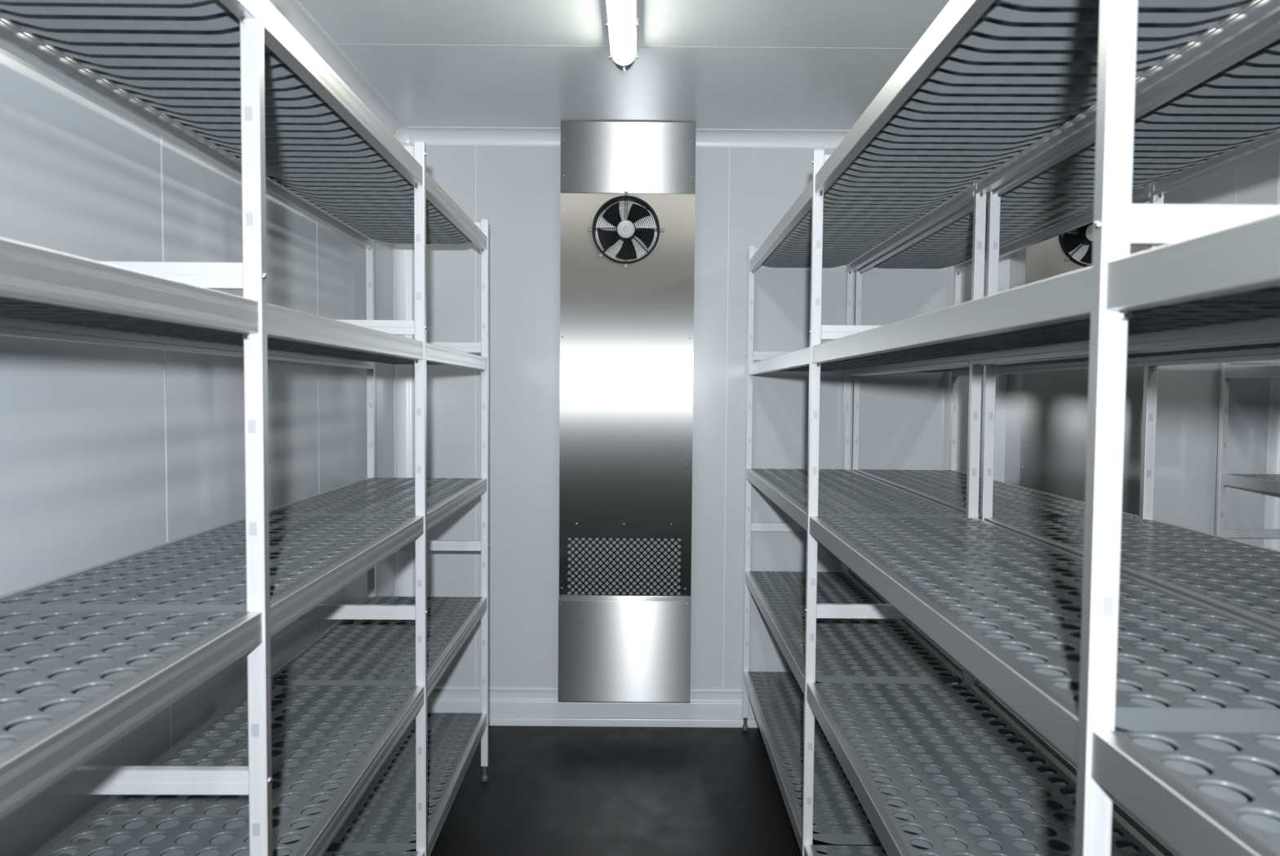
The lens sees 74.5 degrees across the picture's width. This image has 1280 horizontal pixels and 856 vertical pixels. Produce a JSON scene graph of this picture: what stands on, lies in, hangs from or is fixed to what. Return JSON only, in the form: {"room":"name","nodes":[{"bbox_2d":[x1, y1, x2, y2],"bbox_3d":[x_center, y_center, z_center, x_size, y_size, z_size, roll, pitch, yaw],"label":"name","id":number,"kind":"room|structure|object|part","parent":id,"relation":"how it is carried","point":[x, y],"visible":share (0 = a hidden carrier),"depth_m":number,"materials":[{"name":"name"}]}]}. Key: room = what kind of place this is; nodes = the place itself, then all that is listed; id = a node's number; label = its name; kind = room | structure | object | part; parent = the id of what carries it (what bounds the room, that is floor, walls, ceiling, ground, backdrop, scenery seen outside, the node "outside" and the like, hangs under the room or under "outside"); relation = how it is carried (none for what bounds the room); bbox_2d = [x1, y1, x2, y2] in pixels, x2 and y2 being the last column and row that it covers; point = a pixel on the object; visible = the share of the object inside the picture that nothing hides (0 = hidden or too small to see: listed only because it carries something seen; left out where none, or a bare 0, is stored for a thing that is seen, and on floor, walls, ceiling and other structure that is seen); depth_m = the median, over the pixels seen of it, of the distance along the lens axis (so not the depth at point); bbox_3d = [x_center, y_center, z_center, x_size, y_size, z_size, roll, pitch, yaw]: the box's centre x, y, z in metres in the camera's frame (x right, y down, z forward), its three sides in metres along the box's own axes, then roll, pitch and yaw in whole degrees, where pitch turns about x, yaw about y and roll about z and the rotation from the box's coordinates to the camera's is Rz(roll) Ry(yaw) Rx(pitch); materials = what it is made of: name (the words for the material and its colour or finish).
{"room":"walk-in cold room","nodes":[
{"label":"walk-in cold room","id":0,"kind":"room"},
{"bbox_2d":[0,48,395,855],"bbox_3d":[-1.111,0.118,1.221,0.081,2.628,5.030,0,2,0],"label":"wall","id":1,"kind":"structure","parent":0,"point":[108,452],"depth_m":1.81,"materials":[{"name":"white metal"}]},
{"bbox_2d":[268,0,407,136],"bbox_3d":[-1.030,-1.164,1.168,0.062,0.062,5.030,0,2,0],"label":"trim","id":2,"kind":"structure","parent":1,"relation":"attached to","point":[295,13],"depth_m":2.87,"materials":[{"name":"white plastic"}]},
{"bbox_2d":[297,0,950,129],"bbox_3d":[0.897,-1.219,1.165,4.075,0.081,5.190,0,2,0],"label":"ceiling","id":3,"kind":"structure","parent":0,"point":[785,64],"depth_m":2.85,"materials":[{"name":"white metal"}]},
{"bbox_2d":[604,0,638,71],"bbox_3d":[-0.053,-1.188,2.133,0.096,0.078,1.370,0,2,0],"label":"ceiling lamp","id":4,"kind":"object","parent":3,"relation":"attached to","point":[621,20],"visible":1,"depth_m":2.50,"materials":[{"name":"white plastic"}]},
{"bbox_2d":[404,725,917,855],"bbox_3d":[0.876,1.486,1.277,4.075,0.081,5.190,0,2,0],"label":"floor","id":5,"kind":"structure","parent":0,"point":[548,791],"depth_m":3.11,"materials":[{"name":"black rubber"}]},
{"bbox_2d":[0,0,489,855],"bbox_3d":[-0.786,0.344,1.736,0.462,2.138,2.937,0,2,-1],"label":"shelving rack","id":6,"kind":"object","parent":5,"relation":"on","point":[336,749],"visible":1,"depth_m":1.52,"materials":[{"name":"metal"}]},
{"bbox_3d":[-0.567,0.339,1.252,0.027,2.075,0.020,0,2,-1],"label":"post","id":7,"kind":"part","parent":6,"relation":"part of","materials":[{"name":"metal"}]},
{"bbox_3d":[-1.016,0.256,3.186,0.027,2.075,0.020,0,2,-1],"label":"post","id":8,"kind":"part","parent":6,"relation":"part of","materials":[{"name":"metal"}]},
{"bbox_3d":[-0.577,0.299,2.221,0.027,2.075,0.020,0,2,-1],"label":"post","id":9,"kind":"part","parent":6,"relation":"part of","materials":[{"name":"metal"}]},
{"bbox_3d":[-0.588,0.259,3.191,0.027,2.075,0.020,0,2,-1],"label":"post","id":10,"kind":"part","parent":6,"relation":"part of","materials":[{"name":"metal"}]},
{"bbox_2d":[742,0,1279,855],"bbox_3d":[0.671,0.364,1.551,0.462,2.138,4.320,0,2,0],"label":"shelving rack","id":11,"kind":"object","parent":5,"relation":"on","point":[885,743],"visible":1,"depth_m":1.46,"materials":[{"name":"metal"}]},
{"bbox_3d":[0.476,0.246,3.696,0.027,2.075,0.020,0,2,0],"label":"post","id":12,"kind":"part","parent":11,"relation":"part of","materials":[{"name":"metal"}]},
{"bbox_3d":[0.463,0.305,2.268,0.027,2.075,0.020,0,2,0],"label":"post","id":13,"kind":"part","parent":11,"relation":"part of","materials":[{"name":"metal"}]},
{"bbox_3d":[0.904,0.250,3.693,0.027,2.075,0.020,0,2,0],"label":"post","id":14,"kind":"part","parent":11,"relation":"part of","materials":[{"name":"metal"}]},
{"bbox_3d":[0.891,0.309,2.265,0.027,2.075,0.020,0,2,0],"label":"post","id":15,"kind":"part","parent":11,"relation":"part of","materials":[{"name":"metal"}]},
{"bbox_3d":[0.451,0.365,0.836,0.027,2.075,0.020,0,2,0],"label":"post","id":16,"kind":"part","parent":11,"relation":"part of","materials":[{"name":"metal"}]},
{"bbox_2d":[849,20,1279,855],"bbox_3d":[1.144,0.338,2.260,0.462,2.138,2.900,0,2,0],"label":"shelving rack","id":17,"kind":"object","parent":5,"relation":"on","point":[1224,115],"visible":0.35,"depth_m":2.02,"materials":[{"name":"metal"}]},
{"bbox_3d":[0.943,0.250,3.696,0.027,2.075,0.020,0,2,0],"label":"post","id":18,"kind":"part","parent":17,"relation":"part of","materials":[{"name":"metal"}]},
{"bbox_3d":[1.371,0.254,3.693,0.027,2.075,0.020,0,2,0],"label":"post","id":19,"kind":"part","parent":17,"relation":"part of","materials":[{"name":"metal"}]},
{"bbox_3d":[0.930,0.309,2.268,0.027,2.075,0.020,0,2,0],"label":"post","id":20,"kind":"part","parent":17,"relation":"part of","materials":[{"name":"metal"}]},
{"bbox_3d":[1.358,0.313,2.265,0.027,2.075,0.020,0,2,0],"label":"post","id":21,"kind":"part","parent":17,"relation":"part of","materials":[{"name":"metal"}]},
{"bbox_2d":[1214,360,1279,538],"bbox_3d":[2.654,0.323,2.905,0.346,2.138,1.467,0,2,0],"label":"shelving rack","id":22,"kind":"object","parent":5,"relation":"on","point":[1262,482],"visible":0.34,"depth_m":3.60,"materials":[{"name":"metal"}]},
{"bbox_3d":[2.498,0.265,3.623,0.027,2.075,0.020,0,2,0],"label":"post","id":23,"kind":"part","parent":22,"relation":"part of","materials":[{"name":"metal"}]},
{"bbox_2d":[411,143,1279,688],"bbox_3d":[0.887,0.028,3.774,4.075,2.628,0.081,0,2,0],"label":"wall","id":24,"kind":"structure","parent":0,"point":[742,194],"depth_m":3.73,"materials":[{"name":"white metal"}]},
{"bbox_2d":[394,128,411,145],"bbox_3d":[-1.028,-1.266,3.650,0.061,0.061,0.061,0,2,0],"label":"trim","id":25,"kind":"structure","parent":24,"relation":"attached to","point":[402,135],"depth_m":3.66,"materials":[{"name":"white plastic"}]},
{"bbox_2d":[393,143,413,596],"bbox_3d":[-1.039,0.044,3.704,0.062,2.570,0.062,0,2,0],"label":"trim","id":26,"kind":"structure","parent":24,"relation":"attached to","point":[402,253],"depth_m":3.71,"materials":[{"name":"white plastic"}]},
{"bbox_2d":[407,126,560,146],"bbox_3d":[-0.698,-1.264,3.650,0.725,0.062,0.062,0,2,0],"label":"trim","id":27,"kind":"structure","parent":24,"relation":"attached to","point":[432,135],"depth_m":3.67,"materials":[{"name":"white plastic"}]},
{"bbox_2d":[426,686,759,728],"bbox_3d":[0.878,1.259,3.773,3.875,0.168,0.024,0,2,0],"label":"baseboard","id":28,"kind":"structure","parent":24,"relation":"attached to","point":[508,706],"depth_m":3.77,"materials":[{"name":"white metal"}]},
{"bbox_2d":[558,120,696,702],"bbox_3d":[-0.058,-0.057,3.639,0.565,2.456,0.181,0,2,0],"label":"refrigeration unit","id":29,"kind":"object","parent":24,"relation":"attached to","point":[628,188],"visible":1,"depth_m":3.58,"materials":[{"name":"silver metal"}]},
{"bbox_2d":[565,537,682,595],"bbox_3d":[-0.067,0.592,3.601,0.497,0.244,0.001,0,2,0],"label":"grille","id":30,"kind":"object","parent":29,"relation":"attached to","point":[567,542],"depth_m":3.60,"materials":[{"name":"silver metal"}]},
{"bbox_3d":[-0.059,-0.834,3.557,0.080,0.080,0.060,0,2,0],"label":"motor","id":31,"kind":"part","parent":29,"relation":"part of","materials":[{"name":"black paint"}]},
{"bbox_3d":[-0.052,-0.845,3.606,0.557,0.470,0.005,0,2,0],"label":"plate","id":32,"kind":"part","parent":29,"relation":"part of","materials":[{"name":"black metal"}]},
{"bbox_3d":[-0.058,-0.125,3.571,0.565,1.735,0.001,0,2,0],"label":"panel","id":33,"kind":"part","parent":29,"relation":"part of","materials":[{"name":"silver metal"}]},
{"bbox_2d":[695,128,849,148],"bbox_3d":[0.933,-1.251,3.650,1.390,0.062,0.062,0,2,0],"label":"trim","id":34,"kind":"structure","parent":24,"relation":"attached to","point":[704,138],"depth_m":3.67,"materials":[{"name":"white plastic"}]},
{"bbox_2d":[1004,200,1149,515],"bbox_3d":[1.902,-0.041,3.639,0.565,2.456,0.181,0,2,0],"label":"refrigeration unit","id":35,"kind":"object","parent":24,"relation":"attached to","point":[1046,412],"visible":0.25,"depth_m":3.58,"materials":[{"name":"silver metal"}]},
{"bbox_3d":[1.902,-0.045,3.652,0.563,2.450,0.154,0,2,0],"label":"casing","id":36,"kind":"part","parent":35,"relation":"part of","materials":[{"name":"silver metal"}]},
{"bbox_3d":[1.908,-0.829,3.606,0.557,0.470,0.005,0,2,0],"label":"plate","id":37,"kind":"part","parent":35,"relation":"part of","materials":[{"name":"black metal"}]},
{"bbox_3d":[1.901,-0.818,3.557,0.080,0.080,0.060,0,2,0],"label":"motor","id":38,"kind":"part","parent":35,"relation":"part of","materials":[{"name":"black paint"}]},
{"bbox_2d":[1263,151,1279,551],"bbox_3d":[2.813,0.075,3.704,0.062,2.570,0.062,0,2,0],"label":"trim","id":39,"kind":"structure","parent":24,"relation":"attached to","point":[1272,514],"depth_m":3.73,"materials":[{"name":"white plastic"}]}
]}

